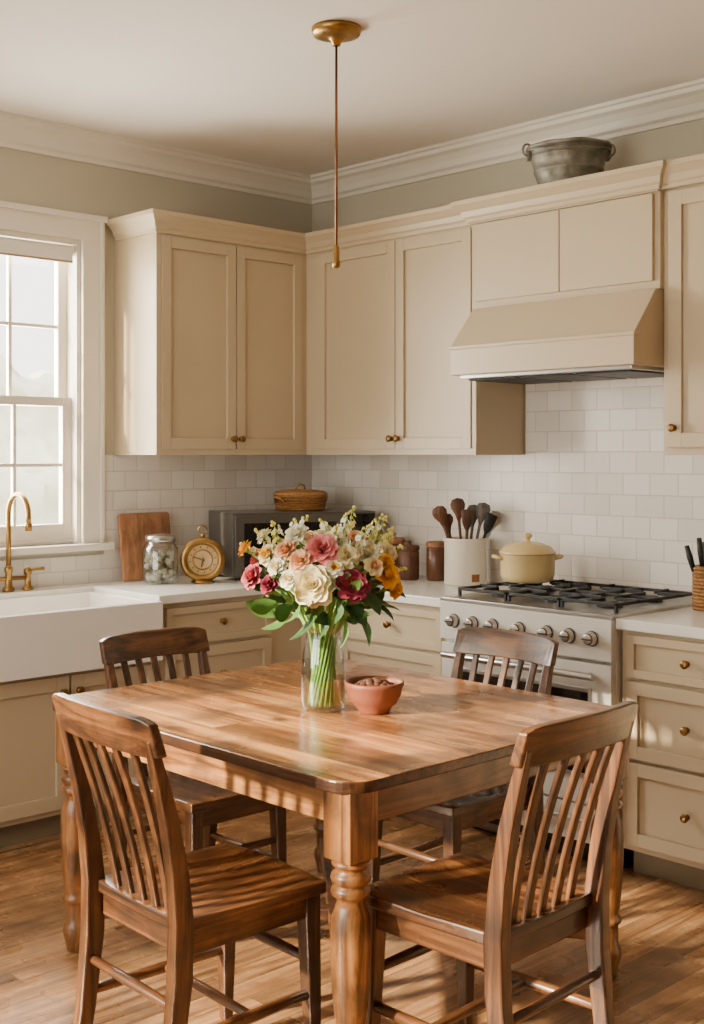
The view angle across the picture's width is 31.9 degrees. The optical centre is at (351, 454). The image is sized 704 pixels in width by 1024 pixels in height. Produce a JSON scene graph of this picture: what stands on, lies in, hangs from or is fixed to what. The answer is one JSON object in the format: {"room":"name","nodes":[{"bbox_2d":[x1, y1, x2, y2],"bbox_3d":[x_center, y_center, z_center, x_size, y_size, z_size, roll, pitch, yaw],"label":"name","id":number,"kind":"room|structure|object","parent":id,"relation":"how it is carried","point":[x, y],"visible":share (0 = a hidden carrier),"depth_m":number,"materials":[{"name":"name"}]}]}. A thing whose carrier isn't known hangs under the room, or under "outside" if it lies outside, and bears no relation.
{"room":"kitchen","nodes":[
{"label":"kitchen","id":0,"kind":"room"},
{"bbox_2d":[0,147,311,588],"bbox_3d":[-2.239,0.025,4.706,5.750,2.950,0.150,0,0,-43],"label":"wall","id":1,"kind":"structure","parent":0,"point":[28,178],"depth_m":5.67,"materials":[{"name":"paint"}]},
{"bbox_2d":[0,201,114,555],"bbox_3d":[-1.555,-0.328,5.307,1.100,1.515,0.220,0,0,-43],"label":"window","id":2,"kind":"structure","parent":1,"relation":"in","point":[20,218],"depth_m":5.56,"materials":[{"name":"paint"}]},
{"bbox_2d":[0,236,74,262],"bbox_3d":[-1.543,-0.903,5.294,0.770,0.082,0.048,0,0,-43],"label":"roller shade","id":3,"kind":"object","parent":2,"relation":"attached to","point":[15,247],"visible":1,"depth_m":5.41,"materials":[{"name":"beige fabric"}]},
{"bbox_2d":[0,78,703,204],"bbox_3d":[-0.039,-1.387,2.279,5.600,0.125,6.400,0,0,-43],"label":"crown molding","id":4,"kind":"structure","parent":1,"relation":"attached to","point":[683,102],"depth_m":5.62,"materials":[{"name":"paint"}]},
{"bbox_2d":[0,377,703,598],"bbox_3d":[-0.274,0.090,4.124,3.400,0.980,3.400,0,0,-43],"label":"tile backsplash","id":5,"kind":"structure","parent":1,"relation":"attached to","point":[595,484],"depth_m":5.43,"materials":[{"name":"tile"}]},
{"bbox_2d":[209,508,374,579],"bbox_3d":[-0.289,0.425,5.963,0.805,0.310,0.613,0,0,-44],"label":"countertop microwave","id":6,"kind":"object","parent":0,"point":[229,528],"depth_m":5.74,"materials":[{"name":"silver metal"}]},
{"bbox_2d":[273,483,327,510],"bbox_3d":[-0.252,0.203,6.033,0.271,0.130,0.271,0,0,-4],"label":"lidded basket","id":7,"kind":"object","parent":6,"relation":"on","point":[295,499],"visible":1,"depth_m":5.92,"materials":[{"name":"wood"}]},
{"bbox_2d":[0,0,703,174],"bbox_3d":[-0.039,-1.500,2.279,5.900,0.100,6.700,0,0,-43],"label":"ceiling","id":8,"kind":"structure","parent":0,"point":[250,81],"depth_m":4.58,"materials":[{"name":"paint"}]},
{"bbox_2d":[311,20,360,267],"bbox_3d":[-0.053,-1.042,4.182,0.170,0.814,0.170,0,0,-43],"label":"pendant rod","id":9,"kind":"object","parent":8,"relation":"hanging from","point":[336,32],"visible":1,"depth_m":4.17,"materials":[{"name":"gold metal"}]},
{"bbox_2d":[0,809,703,1023],"bbox_3d":[-0.037,1.550,2.385,5.750,0.100,6.550,0,0,-43],"label":"floor","id":10,"kind":"structure","parent":0,"point":[659,978],"depth_m":3.67,"materials":[{"name":"brown wood"}]},
{"bbox_2d":[52,693,325,1023],"bbox_3d":[-0.396,1.033,2.977,0.556,0.934,0.440,0,0,-41],"label":"dining chair","id":11,"kind":"object","parent":10,"relation":"on","point":[196,905],"visible":1,"depth_m":2.91,"materials":[{"name":"brown wood"}]},
{"bbox_2d":[99,626,286,872],"bbox_3d":[-0.518,1.049,4.032,0.425,0.901,0.537,0,0,-43],"label":"dining chair","id":12,"kind":"object","parent":10,"relation":"on","point":[200,806],"visible":0.52,"depth_m":4.00,"materials":[{"name":"brown wood"}]},
{"bbox_2d":[52,658,628,1023],"bbox_3d":[-0.050,1.120,3.648,1.170,0.760,1.360,0,0,-43],"label":"dining table","id":13,"kind":"object","parent":10,"relation":"on","point":[245,731],"visible":0.58,"depth_m":3.26,"materials":[{"name":"brown wood"}]},
{"bbox_2d":[301,625,345,712],"bbox_3d":[-0.083,0.616,3.581,0.132,0.245,0.132,0,0,-43],"label":"glass vase","id":14,"kind":"object","parent":13,"relation":"on","point":[309,710],"visible":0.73,"depth_m":3.57,"materials":[{"name":"glass"}]},
{"bbox_2d":[238,505,406,706],"bbox_3d":[-0.095,0.440,3.577,0.454,0.569,0.424,0,0,-43],"label":"flower bouquet","id":15,"kind":"object","parent":14,"relation":"in","point":[329,572],"visible":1,"depth_m":3.49,"materials":[{"name":"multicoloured plant"}]},
{"bbox_2d":[345,676,403,714],"bbox_3d":[0.064,0.694,3.539,0.172,0.091,0.172,0,0,-43],"label":"terracotta bowl","id":16,"kind":"object","parent":13,"relation":"on","point":[369,700],"visible":0.98,"depth_m":3.48,"materials":[{"name":"orange ceramic"}]},
{"bbox_2d":[355,677,393,685],"bbox_3d":[0.064,0.665,3.539,0.126,0.050,0.126,0,0,-43],"label":"walnuts","id":17,"kind":"object","parent":16,"relation":"in","point":[375,681],"visible":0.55,"depth_m":3.52,"materials":[{"name":"brown food"}]},
{"bbox_2d":[0,594,703,890],"bbox_3d":[-0.274,1.060,4.109,3.379,0.880,3.379,0,0,-43],"label":"base cabinet","id":18,"kind":"object","parent":10,"relation":"on","point":[663,797],"visible":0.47,"depth_m":4.66,"materials":[{"name":"paint"}]},
{"bbox_2d":[0,575,703,639],"bbox_3d":[-0.275,0.599,4.102,3.409,0.038,3.409,0,0,-43],"label":"countertop","id":19,"kind":"structure","parent":18,"relation":"on","point":[687,622],"depth_m":5.23,"materials":[{"name":"white stone"}]},
{"bbox_2d":[0,492,44,591],"bbox_3d":[-1.446,0.367,5.208,0.239,0.426,0.239,0,0,0],"label":"kitchen faucet","id":20,"kind":"object","parent":19,"relation":"on","point":[8,569],"visible":1,"depth_m":5.22,"materials":[{"name":"gold metal"}]},
{"bbox_2d":[0,591,162,681],"bbox_3d":[-1.258,0.720,4.954,0.825,0.240,0.540,0,0,-43],"label":"farmhouse sink","id":21,"kind":"object","parent":19,"relation":"in","point":[54,634],"visible":0.84,"depth_m":4.78,"materials":[{"name":"ceramic"}]},
{"bbox_2d":[117,512,173,580],"bbox_3d":[-0.959,0.424,5.732,0.280,0.308,0.064,0,0,-43],"label":"cutting board","id":22,"kind":"object","parent":19,"relation":"on","point":[133,528],"visible":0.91,"depth_m":5.69,"materials":[{"name":"brown wood"}]},
{"bbox_2d":[142,534,177,583],"bbox_3d":[-0.866,0.468,5.561,0.166,0.223,0.166,0,0,-43],"label":"glass jar","id":23,"kind":"object","parent":19,"relation":"on","point":[160,573],"visible":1,"depth_m":5.53,"materials":[{"name":"clear glass"}]},
{"bbox_2d":[180,525,224,583],"bbox_3d":[-0.678,0.449,5.588,0.197,0.260,0.100,0,0,-23],"label":"clock","id":24,"kind":"object","parent":19,"relation":"on","point":[202,559],"visible":1,"depth_m":5.58,"materials":[{"name":"gold metal"}]},
{"bbox_2d":[383,532,404,566],"bbox_3d":[0.197,0.474,5.894,0.114,0.210,0.114,0,0,-43],"label":"wooden canister","id":25,"kind":"object","parent":19,"relation":"on","point":[396,541],"visible":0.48,"depth_m":5.84,"materials":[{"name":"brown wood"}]},
{"bbox_2d":[397,540,419,579],"bbox_3d":[0.263,0.488,5.737,0.104,0.182,0.104,0,0,-43],"label":"wooden canister","id":26,"kind":"object","parent":19,"relation":"on","point":[408,557],"visible":0.9,"depth_m":5.69,"materials":[{"name":"brown wood"}]},
{"bbox_2d":[426,541,443,580],"bbox_3d":[0.390,0.488,5.705,0.092,0.182,0.092,0,0,-43],"label":"wooden canister","id":27,"kind":"object","parent":19,"relation":"on","point":[434,550],"visible":0.8,"depth_m":5.67,"materials":[{"name":"wood"}]},
{"bbox_2d":[443,536,487,585],"bbox_3d":[0.509,0.475,5.522,0.200,0.208,0.200,0,0,-43],"label":"utensil crock","id":28,"kind":"object","parent":19,"relation":"on","point":[465,560],"visible":0.91,"depth_m":5.44,"materials":[{"name":"ceramic"}]},
{"bbox_2d":[432,498,503,540],"bbox_3d":[0.520,0.375,5.521,0.326,0.365,0.094,0,0,-5],"label":"cooking utensils","id":29,"kind":"object","parent":28,"relation":"in","point":[481,511],"visible":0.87,"depth_m":5.51,"materials":[{"name":"brown wood"}]},
{"bbox_2d":[692,565,703,610],"bbox_3d":[1.337,0.496,4.605,0.128,0.164,0.128,0,0,-43],"label":"utensil holder","id":30,"kind":"object","parent":19,"relation":"on","point":[698,581],"visible":0.99,"depth_m":4.57,"materials":[{"name":"brown wicker"}]},
{"bbox_2d":[684,538,703,577],"bbox_3d":[1.317,0.423,4.620,0.124,0.288,0.093,0,0,25],"label":"knives","id":31,"kind":"object","parent":30,"relation":"in","point":[700,545],"visible":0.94,"depth_m":4.59,"materials":[{"name":"black metal"}]},
{"bbox_2d":[367,627,558,883],"bbox_3d":[0.353,1.047,3.988,0.540,0.906,0.427,0,0,-43],"label":"dining chair","id":32,"kind":"object","parent":10,"relation":"on","point":[453,816],"visible":0.41,"depth_m":3.98,"materials":[{"name":"brown wood"}]},
{"bbox_2d":[365,701,638,1023],"bbox_3d":[0.341,1.033,2.898,0.556,0.934,0.440,0,0,44],"label":"dining chair","id":33,"kind":"object","parent":10,"relation":"on","point":[488,915],"visible":0.97,"depth_m":2.82,"materials":[{"name":"brown wood"}]},
{"bbox_2d":[440,579,692,868],"bbox_3d":[0.853,1.016,4.861,0.706,0.969,0.820,0,0,-43],"label":"gas range","id":34,"kind":"object","parent":10,"relation":"on","point":[588,667],"visible":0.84,"depth_m":4.60,"materials":[{"name":"metal"}]},
{"bbox_2d":[491,533,563,583],"bbox_3d":[0.737,0.428,5.166,0.253,0.204,0.242,0,0,-43],"label":"pot","id":35,"kind":"object","parent":34,"relation":"on","point":[527,561],"visible":1,"depth_m":5.08,"materials":[{"name":"beige ceramic"}]},
{"bbox_2d":[312,118,703,582],"bbox_3d":[2.046,0.025,4.258,0.150,2.950,6.400,0,0,-43],"label":"wall","id":36,"kind":"structure","parent":0,"point":[685,139],"depth_m":5.69,"materials":[{"name":"paint"}]},
{"bbox_2d":[106,153,703,454],"bbox_3d":[0.495,-0.537,4.839,1.259,1.075,3.379,0,0,-43],"label":"upper cabinet","id":37,"kind":"object","parent":36,"relation":"attached to","point":[234,338],"visible":0.99,"depth_m":5.52,"materials":[{"name":"paint"}]},
{"bbox_2d":[115,241,524,454],"bbox_3d":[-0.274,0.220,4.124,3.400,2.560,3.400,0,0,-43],"label":"trim","id":38,"kind":"structure","parent":37,"relation":"attached to","point":[523,385],"depth_m":5.68,"materials":[{"name":"paint"}]},
{"bbox_2d":[448,288,663,383],"bbox_3d":[0.895,-0.463,4.956,0.516,0.310,0.905,0,0,-43],"label":"range hood","id":39,"kind":"object","parent":37,"relation":"attached to","point":[612,336],"visible":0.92,"depth_m":4.75,"materials":[{"name":"paint"}]},
{"bbox_2d":[522,137,615,184],"bbox_3d":[0.881,-1.172,4.997,0.349,0.190,0.349,0,0,-43],"label":"galvanized bucket","id":40,"kind":"object","parent":37,"relation":"on","point":[552,160],"visible":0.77,"depth_m":4.88,"materials":[{"name":"silver metal"}]},
{"label":"outside","id":41,"kind":"structure","parent":0,"visible":0},
{"bbox_3d":[-5.485,1.850,7.726,22.000,0.100,27.000,0,0,-44],"label":"ground","id":42,"kind":"structure","parent":41,"visible":0},
{"bbox_2d":[0,354,58,525],"bbox_3d":[-6.102,-0.049,14.188,14.000,4.083,2.034,0,0,-43],"label":"hedge","id":43,"kind":"object","parent":42,"relation":"on","point":[37,427],"visible":0.06,"depth_m":15.69,"materials":[{"name":"white"}]}
]}

